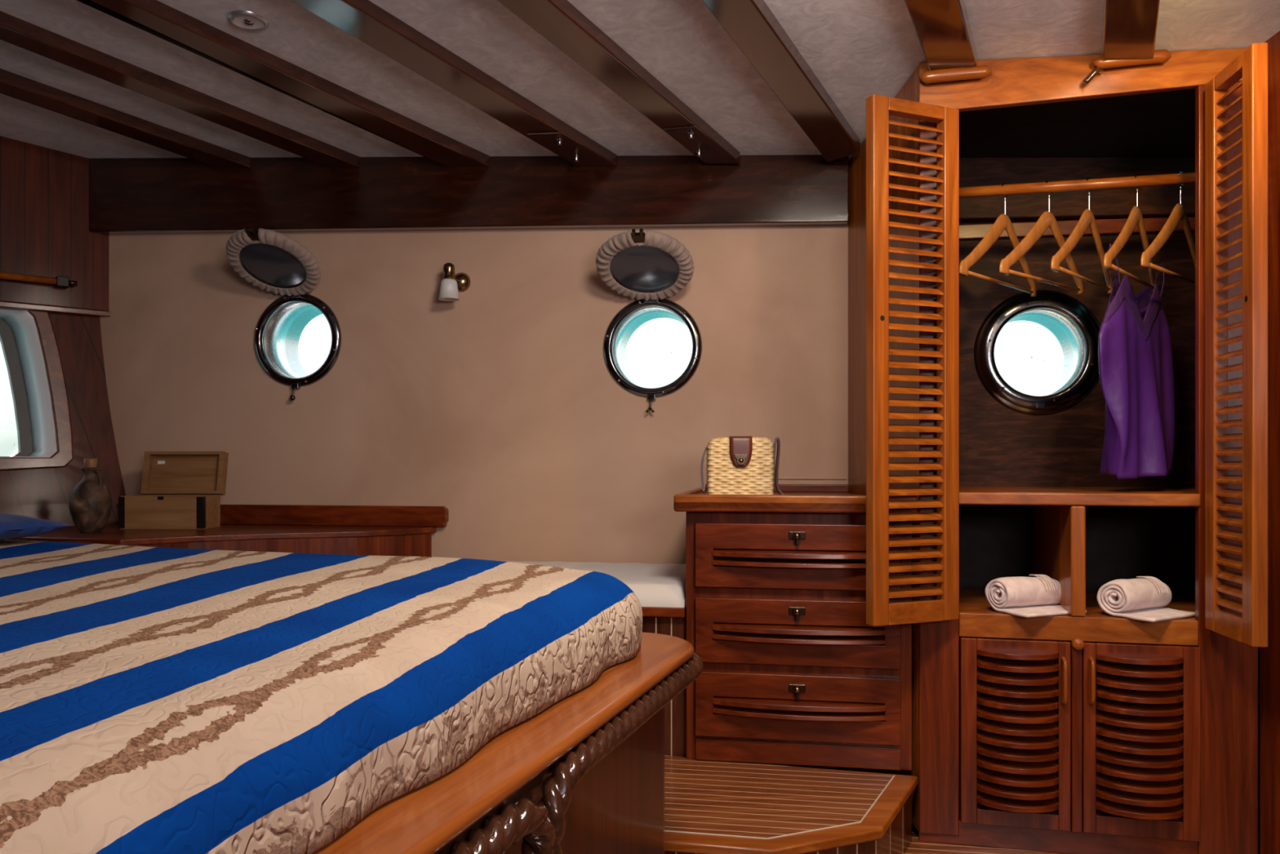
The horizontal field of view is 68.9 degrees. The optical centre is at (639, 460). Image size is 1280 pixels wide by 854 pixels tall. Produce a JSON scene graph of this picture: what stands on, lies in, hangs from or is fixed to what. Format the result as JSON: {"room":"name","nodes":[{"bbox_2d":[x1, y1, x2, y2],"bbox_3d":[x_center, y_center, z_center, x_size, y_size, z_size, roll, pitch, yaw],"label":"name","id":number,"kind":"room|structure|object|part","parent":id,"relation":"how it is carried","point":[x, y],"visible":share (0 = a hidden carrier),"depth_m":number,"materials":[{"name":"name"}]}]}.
{"room":"ship interior","nodes":[
{"label":"ship interior","id":0,"kind":"room"},
{"bbox_2d":[0,312,125,525],"bbox_3d":[-2.210,-0.130,2.637,1.970,1.950,0.124,0,0,-41],"label":"wall","id":1,"kind":"structure","parent":0,"point":[42,493],"depth_m":3.00,"materials":[{"name":"brown wood"}]},
{"bbox_2d":[0,308,73,470],"bbox_3d":[-2.129,-0.246,2.792,0.722,0.560,0.207,0,0,-41],"label":"window","id":2,"kind":"structure","parent":1,"relation":"in","point":[28,340],"depth_m":2.96,"materials":[{"name":"white"}]},
{"bbox_3d":[-2.189,-0.231,2.817,0.594,0.444,0.091,0,0,-41],"label":"frame","id":3,"kind":"part","parent":2,"relation":"part of","materials":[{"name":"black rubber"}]},
{"bbox_2d":[0,271,77,288],"bbox_3d":[-2.219,-0.564,2.609,1.120,0.032,0.044,0,0,-41],"label":"curtain rod","id":4,"kind":"object","parent":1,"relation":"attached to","point":[60,282],"visible":1,"depth_m":2.90,"materials":[{"name":"brown wood"}]},
{"bbox_3d":[-2.231,-0.564,2.589,1.075,0.022,0.022,0,0,-41],"label":"rod","id":5,"kind":"part","parent":4,"relation":"part of","materials":[{"name":"brown wood"}]},
{"bbox_2d":[0,136,109,311],"bbox_3d":[-2.320,-0.782,2.581,1.530,0.586,0.045,0,0,-41],"label":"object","id":6,"kind":"structure","parent":1,"relation":"attached to","point":[44,192],"depth_m":2.95,"materials":[{"name":"brown wood"}]},
{"bbox_2d":[0,301,111,316],"bbox_3d":[-2.318,-0.480,2.579,1.530,0.018,0.050,0,0,-41],"label":"trim","id":7,"kind":"structure","parent":1,"relation":"attached to","point":[3,304],"depth_m":2.95,"materials":[{"name":"brown wood"}]},
{"bbox_2d":[0,0,1279,159],"bbox_3d":[-0.650,-1.037,1.000,4.700,0.564,4.800,0,0,0],"label":"ceiling","id":8,"kind":"structure","parent":0,"point":[857,50],"depth_m":2.18,"materials":[{"name":"grey fabric"}]},
{"bbox_2d":[227,9,269,31],"bbox_3d":[-0.863,-0.969,2.061,0.086,0.008,0.086,0,0,0],"label":"recessed light","id":9,"kind":"object","parent":8,"relation":"in","point":[244,20],"visible":1,"depth_m":2.05,"materials":[{"name":"silver metal"}]},
{"bbox_3d":[-0.863,-0.967,2.061,0.024,0.004,0.024,0,0,0],"label":"bulb","id":10,"kind":"part","parent":9,"relation":"part of","materials":[{"name":"silver metal"}]},
{"bbox_2d":[290,0,617,166],"bbox_3d":[-1.192,-1.028,1.077,0.115,0.337,3.997,0,0,33],"label":"trim","id":11,"kind":"structure","parent":8,"relation":"attached to","point":[366,21],"depth_m":2.21,"materials":[{"name":"brown wood"}]},
{"bbox_2d":[555,137,563,146],"bbox_3d":[-0.219,-0.868,2.543,0.018,0.019,0.018,0,0,0],"label":"bolt","id":12,"kind":"object","parent":11,"relation":"attached to","point":[559,140],"visible":1,"depth_m":2.54,"materials":[{"name":"silver metal"}]},
{"bbox_2d":[573,154,579,162],"bbox_3d":[-0.181,-0.860,2.658,0.018,0.019,0.018,0,0,0],"label":"bolt","id":13,"kind":"object","parent":11,"relation":"attached to","point":[576,157],"visible":1,"depth_m":2.65,"materials":[{"name":"silver metal"}]},
{"bbox_2d":[497,0,740,163],"bbox_3d":[-0.711,-1.004,1.022,0.116,0.321,3.822,0,0,30],"label":"trim","id":14,"kind":"structure","parent":8,"relation":"attached to","point":[559,22],"depth_m":2.14,"materials":[{"name":"brown wood"}]},
{"bbox_2d":[663,125,695,129],"bbox_3d":[0.103,-0.863,2.419,0.087,0.008,0.004,0,0,19],"label":"metal strip","id":15,"kind":"object","parent":14,"relation":"attached to","point":[688,126],"visible":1,"depth_m":2.42,"materials":[{"name":"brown metal"}]},
{"bbox_2d":[687,130,694,139],"bbox_3d":[0.134,-0.852,2.447,0.018,0.019,0.018,0,0,0],"label":"bolt","id":16,"kind":"object","parent":14,"relation":"attached to","point":[691,133],"visible":1,"depth_m":2.44,"materials":[{"name":"silver metal"}]},
{"bbox_2d":[695,148,702,156],"bbox_3d":[0.162,-0.845,2.566,0.018,0.019,0.018,0,0,0],"label":"bolt","id":17,"kind":"object","parent":14,"relation":"attached to","point":[698,151],"visible":1,"depth_m":2.56,"materials":[{"name":"silver metal"}]},
{"bbox_2d":[702,0,860,161],"bbox_3d":[-0.252,-0.980,0.980,0.104,0.297,3.600,0,0,27],"label":"trim","id":18,"kind":"structure","parent":8,"relation":"attached to","point":[751,24],"depth_m":2.10,"materials":[{"name":"brown wood"}]},
{"bbox_2d":[904,0,977,70],"bbox_3d":[0.043,-0.975,0.722,0.112,0.256,3.000,0,0,26],"label":"trim","id":19,"kind":"structure","parent":8,"relation":"attached to","point":[942,28],"depth_m":1.88,"materials":[{"name":"brown wood"}]},
{"bbox_2d":[1102,0,1159,61],"bbox_3d":[0.394,-0.955,0.681,0.097,0.244,2.852,0,0,26],"label":"trim","id":20,"kind":"structure","parent":8,"relation":"attached to","point":[1129,32],"depth_m":1.83,"materials":[{"name":"brown wood"}]},
{"bbox_2d":[99,220,1195,564],"bbox_3d":[-0.005,-0.145,2.781,3.710,2.020,0.030,0,0,10],"label":"wall","id":21,"kind":"structure","parent":0,"point":[500,406],"depth_m":2.82,"materials":[{"name":"beige paint"}]},
{"bbox_2d":[0,68,250,168],"bbox_3d":[-2.576,-1.104,1.191,0.108,0.378,4.471,0,0,37],"label":"trim","id":22,"kind":"structure","parent":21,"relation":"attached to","point":[12,85],"depth_m":2.63,"materials":[{"name":"brown wood"}]},
{"bbox_2d":[0,10,359,167],"bbox_3d":[-2.153,-1.080,1.168,0.096,0.368,4.366,0,0,36],"label":"trim","id":23,"kind":"structure","parent":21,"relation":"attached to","point":[15,31],"depth_m":2.40,"materials":[{"name":"brown wood"}]},
{"bbox_2d":[115,503,448,527],"bbox_3d":[-1.159,0.171,2.944,1.160,0.063,0.024,0,0,10],"label":"backsplash","id":24,"kind":"structure","parent":21,"relation":"attached to","point":[242,514],"depth_m":2.90,"materials":[{"name":"brown wood"}]},
{"bbox_2d":[226,226,341,400],"bbox_3d":[-1.084,-0.430,2.923,0.296,0.485,0.478,0,0,10],"label":"window","id":25,"kind":"structure","parent":21,"relation":"in","point":[273,261],"depth_m":2.91,"materials":[{"name":"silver metal"}]},
{"bbox_3d":[-1.102,-0.594,2.813,0.216,0.122,0.191,0,0,0],"label":"lid plate","id":26,"kind":"part","parent":25,"relation":"part of","materials":[{"name":"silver metal"}]},
{"bbox_3d":[-1.103,-0.588,2.809,0.191,0.099,0.165,0,0,0],"label":"lid glass","id":27,"kind":"part","parent":25,"relation":"part of","materials":[{"name":"grey glass"}]},
{"bbox_2d":[76,0,490,167],"bbox_3d":[-1.700,-1.056,1.115,0.129,0.360,4.258,0,0,35],"label":"ceiling beam","id":28,"kind":"structure","parent":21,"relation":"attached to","point":[154,17],"depth_m":2.28,"materials":[{"name":"brown wood"}]},
{"bbox_2d":[438,262,470,301],"bbox_3d":[-0.564,-0.536,2.811,0.062,0.109,0.106,0,0,18],"label":"wall lamp","id":29,"kind":"object","parent":21,"relation":"attached to","point":[451,284],"visible":1,"depth_m":2.78,"materials":[{"name":"gold metal"}]},
{"bbox_2d":[443,262,454,279],"bbox_3d":[-0.571,-0.563,2.790,0.034,0.055,0.034,0,0,0],"label":"socket","id":30,"kind":"object","parent":29,"relation":"attached to","point":[448,268],"depth_m":2.78,"materials":[{"name":"gold metal"}]},
{"bbox_3d":[-0.571,-0.512,2.790,0.062,0.060,0.062,0,0,0],"label":"lamp shade","id":31,"kind":"part","parent":29,"relation":"part of","materials":[{"name":"white glass"}]},
{"bbox_3d":[-0.549,-0.546,2.845,0.060,0.060,0.022,0,0,10],"label":"wall plate","id":32,"kind":"part","parent":29,"relation":"part of","materials":[{"name":"gold metal"}]},
{"bbox_2d":[88,155,848,235],"bbox_3d":[-0.648,-0.829,2.858,2.514,0.317,0.060,0,0,10],"label":"wooden beam","id":33,"kind":"structure","parent":21,"relation":"attached to","point":[167,195],"depth_m":2.81,"materials":[{"name":"brown wood"}]},
{"bbox_2d":[527,131,559,134],"bbox_3d":[-0.260,-0.879,2.506,0.089,0.008,0.004,0,0,14],"label":"metal strip","id":34,"kind":"object","parent":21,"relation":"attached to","point":[552,131],"visible":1,"depth_m":2.50,"materials":[{"name":"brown metal"}]},
{"bbox_2d":[595,228,702,413],"bbox_3d":[0.032,-0.381,2.734,0.296,0.482,0.480,0,0,10],"label":"window","id":35,"kind":"structure","parent":21,"relation":"in","point":[651,267],"depth_m":2.69,"materials":[{"name":"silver metal"}]},
{"bbox_3d":[0.014,-0.545,2.625,0.216,0.119,0.193,0,0,0],"label":"lid plate","id":36,"kind":"part","parent":35,"relation":"part of","materials":[{"name":"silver metal"}]},
{"bbox_3d":[0.013,-0.539,2.621,0.191,0.096,0.167,0,0,0],"label":"lid glass","id":37,"kind":"part","parent":35,"relation":"part of","materials":[{"name":"grey glass"}]},
{"bbox_2d":[705,484,848,492],"bbox_3d":[0.391,0.079,2.679,0.406,0.022,0.017,0,0,10],"label":"backsplash","id":38,"kind":"structure","parent":21,"relation":"attached to","point":[784,487],"depth_m":2.65,"materials":[{"name":"brown wood"}]},
{"bbox_2d":[777,476,846,479],"bbox_3d":[0.488,0.051,2.680,0.206,0.006,0.004,0,0,10],"label":"trim","id":39,"kind":"structure","parent":21,"relation":"attached to","point":[779,477],"depth_m":2.68,"materials":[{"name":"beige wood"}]},
{"bbox_2d":[973,289,1100,415],"bbox_3d":[1.119,-0.298,2.676,0.346,0.346,0.234,0,0,10],"label":"window","id":40,"kind":"structure","parent":21,"relation":"in","point":[1076,328],"depth_m":2.58,"materials":[{"name":"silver metal"}]},
{"bbox_2d":[959,155,1195,222],"bbox_3d":[1.077,-0.757,2.569,0.925,0.209,0.060,0,0,10],"label":"trim","id":41,"kind":"structure","parent":21,"relation":"attached to","point":[1160,201],"depth_m":2.52,"materials":[{"name":"brown wood"}]},
{"bbox_2d":[742,761,1066,853],"bbox_3d":[-0.650,0.870,1.000,4.700,0.050,4.800,0,0,0],"label":"floor","id":42,"kind":"structure","parent":0,"point":[916,846],"depth_m":2.04,"materials":[{"name":"brown wood"}]},
{"bbox_2d":[7,503,448,556],"bbox_3d":[-1.285,0.492,2.683,1.322,0.706,0.581,0,0,10],"label":"base cabinet","id":43,"kind":"object","parent":42,"relation":"on","point":[348,530],"visible":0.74,"depth_m":2.74,"materials":[{"name":"brown wood"}]},
{"bbox_2d":[68,457,112,532],"bbox_3d":[-1.555,0.098,2.643,0.106,0.208,0.110,0,0,0],"label":"jug","id":44,"kind":"object","parent":43,"relation":"on","point":[90,502],"visible":1,"depth_m":2.61,"materials":[{"name":"brown ceramic"}]},
{"bbox_3d":[-1.531,0.052,2.634,0.029,0.055,0.008,0,0,9],"label":"jug handle","id":45,"kind":"part","parent":44,"relation":"part of","materials":[{"name":"ceramic"}]},
{"bbox_2d":[118,451,228,529],"bbox_3d":[-1.406,0.087,2.824,0.252,0.231,0.175,0,0,0],"label":"wooden box","id":46,"kind":"object","parent":43,"relation":"on","point":[180,490],"visible":1,"depth_m":2.85,"materials":[{"name":"brown wood"}]},
{"bbox_2d":[311,631,702,853],"bbox_3d":[-0.915,0.526,1.110,1.664,0.638,1.831,0,0,18],"label":"bed","id":47,"kind":"object","parent":42,"relation":"on","point":[584,773],"visible":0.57,"depth_m":1.11,"materials":[{"name":"brown wood"}]},
{"bbox_2d":[0,539,642,853],"bbox_3d":[-0.922,0.244,1.137,1.501,0.151,1.580,0,0,18],"label":"bedspread","id":48,"kind":"object","parent":47,"relation":"on","point":[153,700],"visible":1,"depth_m":0.89,"materials":[{"name":"fabric"}]},
{"bbox_2d":[0,512,71,540],"bbox_3d":[-1.465,0.136,1.890,0.480,0.063,0.340,0,0,19],"label":"pillow","id":49,"kind":"object","parent":48,"relation":"on","point":[11,526],"visible":1,"depth_m":1.89,"materials":[{"name":"blue fabric"}]},
{"bbox_3d":[-0.428,0.360,1.326,1.179,0.040,2.408,0,0,-24],"label":"moulding","id":50,"kind":"part","parent":47,"relation":"part of","materials":[{"name":"brown wood"}]},
{"bbox_2d":[502,560,685,756],"bbox_3d":[-0.197,0.569,2.523,0.707,0.553,0.538,0,0,10],"label":"seat","id":51,"kind":"object","parent":42,"relation":"on","point":[660,588],"visible":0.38,"depth_m":2.23,"materials":[{"name":"white fabric"}]},
{"bbox_3d":[-0.197,0.320,2.518,0.698,0.055,0.520,0,0,10],"label":"sheeted mattress","id":52,"kind":"part","parent":51,"relation":"part of","materials":[{"name":"white fabric"}]},
{"bbox_3d":[-0.241,0.359,2.267,0.705,0.024,0.018,0,0,10],"label":"berth rail","id":53,"kind":"part","parent":51,"relation":"part of","materials":[{"name":"brown wood"}]},
{"bbox_2d":[664,755,917,853],"bbox_3d":[0.265,0.772,1.923,0.658,0.146,0.493,0,0,13],"label":"step platform","id":54,"kind":"object","parent":42,"relation":"on","point":[712,806],"visible":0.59,"depth_m":1.89,"materials":[{"name":"brown wood"}]},
{"bbox_2d":[673,484,918,770],"bbox_3d":[0.394,0.384,2.389,0.547,0.632,0.587,0,0,10],"label":"dresser","id":55,"kind":"object","parent":54,"relation":"on","point":[794,672],"visible":0.91,"depth_m":2.13,"materials":[{"name":"brown wood"}]},
{"bbox_2d":[700,435,784,494],"bbox_3d":[0.253,0.017,2.230,0.215,0.151,0.099,0,0,8],"label":"handbag","id":56,"kind":"object","parent":55,"relation":"on","point":[736,464],"visible":0.93,"depth_m":2.20,"materials":[{"name":"wicker"}]},
{"bbox_3d":[0.237,-0.003,2.190,0.030,0.025,0.005,0,0,3],"label":"clasp plate","id":57,"kind":"part","parent":56,"relation":"part of","materials":[{"name":"brown metal"}]},
{"bbox_3d":[0.358,0.519,2.130,0.038,0.018,0.004,0,0,10],"label":"latch plate","id":58,"kind":"part","parent":55,"relation":"part of","materials":[{"name":"brown metal"}]},
{"bbox_3d":[0.358,0.342,2.130,0.038,0.018,0.004,0,0,10],"label":"latch plate","id":59,"kind":"part","parent":55,"relation":"part of","materials":[{"name":"brown metal"}]},
{"bbox_3d":[0.358,0.170,2.130,0.038,0.018,0.004,0,0,10],"label":"latch plate","id":60,"kind":"part","parent":55,"relation":"part of","materials":[{"name":"brown metal"}]},
{"bbox_3d":[0.356,0.519,2.118,0.017,0.017,0.020,0,0,0],"label":"latch knob","id":61,"kind":"part","parent":55,"relation":"part of","materials":[{"name":"gold metal"}]},
{"bbox_3d":[0.356,0.342,2.118,0.017,0.017,0.020,0,0,0],"label":"latch knob","id":62,"kind":"part","parent":55,"relation":"part of","materials":[{"name":"gold metal"}]},
{"bbox_3d":[0.356,0.170,2.118,0.017,0.017,0.020,0,0,0],"label":"latch knob","id":63,"kind":"part","parent":55,"relation":"part of","materials":[{"name":"gold metal"}]},
{"bbox_3d":[0.359,0.673,2.146,0.464,0.050,0.010,0,0,10],"label":"board","id":64,"kind":"part","parent":55,"relation":"part of","materials":[{"name":"brown wood"}]},
{"bbox_3d":[0.358,0.565,2.141,0.464,0.150,0.020,0,0,10],"label":"drawer","id":65,"kind":"part","parent":55,"relation":"part of","materials":[{"name":"brown wood"}]},
{"bbox_3d":[0.358,0.393,2.141,0.464,0.150,0.020,0,0,10],"label":"drawer","id":66,"kind":"part","parent":55,"relation":"part of","materials":[{"name":"brown wood"}]},
{"bbox_3d":[0.358,0.219,2.141,0.464,0.148,0.020,0,0,10],"label":"drawer","id":67,"kind":"part","parent":55,"relation":"part of","materials":[{"name":"brown wood"}]},
{"bbox_2d":[848,42,1267,853],"bbox_3d":[1.084,-0.019,2.158,1.139,1.727,0.838,0,0,10],"label":"wardrobe","id":68,"kind":"object","parent":42,"relation":"on","point":[1095,731],"visible":1,"depth_m":1.99,"materials":[{"name":"brown wood"}]},
{"bbox_3d":[0.617,-0.028,2.372,0.020,1.706,0.585,0,0,-3],"label":"panel","id":69,"kind":"part","parent":68,"relation":"part of","materials":[{"name":"brown wood"}]},
{"bbox_3d":[0.583,0.323,1.993,0.145,0.045,0.026,0,0,-23],"label":"door rail","id":70,"kind":"part","parent":68,"relation":"part of","materials":[{"name":"brown wood"}]},
{"bbox_3d":[0.583,-0.748,1.993,0.145,0.028,0.026,0,0,-23],"label":"door rail","id":71,"kind":"part","parent":68,"relation":"part of","materials":[{"name":"brown wood"}]},
{"bbox_2d":[959,182,1035,296],"bbox_3d":[0.878,-0.546,2.259,0.422,0.250,0.024,0,0,-45],"label":"clothes hanger","id":72,"kind":"object","parent":68,"relation":"hanging from","point":[1003,222],"visible":0.92,"depth_m":2.22,"materials":[{"name":"brown wood"}]},
{"bbox_3d":[0.812,0.590,2.026,0.223,0.403,0.020,0,0,13],"label":"door frame","id":73,"kind":"part","parent":68,"relation":"part of","materials":[{"name":"brown wood"}]},
{"bbox_2d":[985,574,1086,617],"bbox_3d":[0.874,0.294,2.067,0.173,0.078,0.128,0,0,-22],"label":"rolled towel","id":74,"kind":"object","parent":68,"relation":"on","point":[1020,596],"visible":0.98,"depth_m":2.06,"materials":[{"name":"white fabric"}]},
{"bbox_2d":[999,179,1083,293],"bbox_3d":[0.975,-0.546,2.237,0.422,0.250,0.024,0,0,-41],"label":"clothes hanger","id":75,"kind":"object","parent":68,"relation":"hanging from","point":[1047,220],"visible":0.95,"depth_m":2.20,"materials":[{"name":"brown wood"}]},
{"bbox_3d":[0.902,0.470,1.984,0.008,0.104,0.029,0,0,13],"label":"handle","id":76,"kind":"part","parent":68,"relation":"part of","materials":[{"name":"brown wood"}]},
{"bbox_2d":[959,486,1195,493],"bbox_3d":[1.163,0.083,2.280,0.880,0.022,0.609,0,0,12],"label":"shelf","id":77,"kind":"object","parent":68,"relation":"attached to","point":[962,489],"depth_m":2.27,"materials":[{"name":"brown wood"}]},
{"bbox_3d":[1.131,-0.654,2.199,0.875,0.029,0.025,0,0,13],"label":"hanging rod","id":78,"kind":"part","parent":68,"relation":"part of","materials":[{"name":"brown wood"}]},
{"bbox_3d":[0.934,0.360,2.008,0.475,0.052,0.022,0,0,13],"label":"rail","id":79,"kind":"part","parent":68,"relation":"part of","materials":[{"name":"brown wood"}]},
{"bbox_2d":[1050,177,1112,293],"bbox_3d":[1.061,-0.546,2.217,0.024,0.250,0.422,0,0,43],"label":"clothes hanger","id":80,"kind":"object","parent":68,"relation":"hanging from","point":[1086,219],"visible":0.92,"depth_m":2.18,"materials":[{"name":"brown wood"}]},
{"bbox_3d":[0.948,-0.826,2.005,0.658,0.112,0.167,0,0,0],"label":"rail","id":81,"kind":"part","parent":68,"relation":"part of","materials":[{"name":"brown wood"}]},
{"bbox_3d":[0.955,0.467,1.972,0.008,0.103,0.029,0,0,13],"label":"handle","id":82,"kind":"part","parent":68,"relation":"part of","materials":[{"name":"brown wood"}]},
{"bbox_2d":[1103,173,1155,291],"bbox_3d":[1.163,-0.547,2.194,0.024,0.250,0.422,0,0,42],"label":"clothes hanger","id":83,"kind":"object","parent":68,"relation":"hanging from","point":[1135,217],"visible":0.86,"depth_m":2.15,"materials":[{"name":"brown wood"}]},
{"bbox_2d":[1097,243,1174,479],"bbox_3d":[1.169,-0.222,2.191,0.406,0.529,0.130,0,0,-40],"label":"dress","id":84,"kind":"object","parent":83,"relation":"hanging from","point":[1135,355],"visible":0.99,"depth_m":2.14,"materials":[{"name":"purple fabric"}]},
{"bbox_3d":[1.168,-0.350,2.191,0.369,0.146,0.039,0,0,-40],"label":"lace trim","id":85,"kind":"part","parent":84,"relation":"part of","materials":[{"name":"purple fabric"}]},
{"bbox_3d":[1.056,0.590,1.972,0.225,0.403,0.020,0,0,13],"label":"door frame","id":86,"kind":"part","parent":68,"relation":"part of","materials":[{"name":"brown wood"}]},
{"bbox_2d":[1097,576,1195,622],"bbox_3d":[1.097,0.293,2.020,0.172,0.079,0.129,0,0,-30],"label":"rolled towel","id":87,"kind":"object","parent":68,"relation":"on","point":[1138,598],"visible":1,"depth_m":2.00,"materials":[{"name":"white fabric"}]},
{"bbox_2d":[1140,171,1195,284],"bbox_3d":[1.253,-0.547,2.175,0.422,0.250,0.024,0,0,-43],"label":"clothes hanger","id":88,"kind":"object","parent":68,"relation":"hanging from","point":[1178,214],"visible":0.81,"depth_m":2.13,"materials":[{"name":"brown wood"}]},
{"bbox_3d":[1.159,-0.758,1.820,0.026,0.028,0.116,0,0,8],"label":"door rail","id":89,"kind":"part","parent":68,"relation":"part of","materials":[{"name":"brown wood"}]},
{"bbox_3d":[1.159,0.323,1.820,0.026,0.045,0.116,0,0,8],"label":"door rail","id":90,"kind":"part","parent":68,"relation":"part of","materials":[{"name":"brown wood"}]},
{"bbox_2d":[1260,31,1279,853],"bbox_3d":[1.298,-0.205,0.290,0.045,2.100,3.280,0,0,0],"label":"wall","id":91,"kind":"structure","parent":0,"point":[1269,655],"depth_m":1.88,"materials":[{"name":"brown wood"}]}
]}

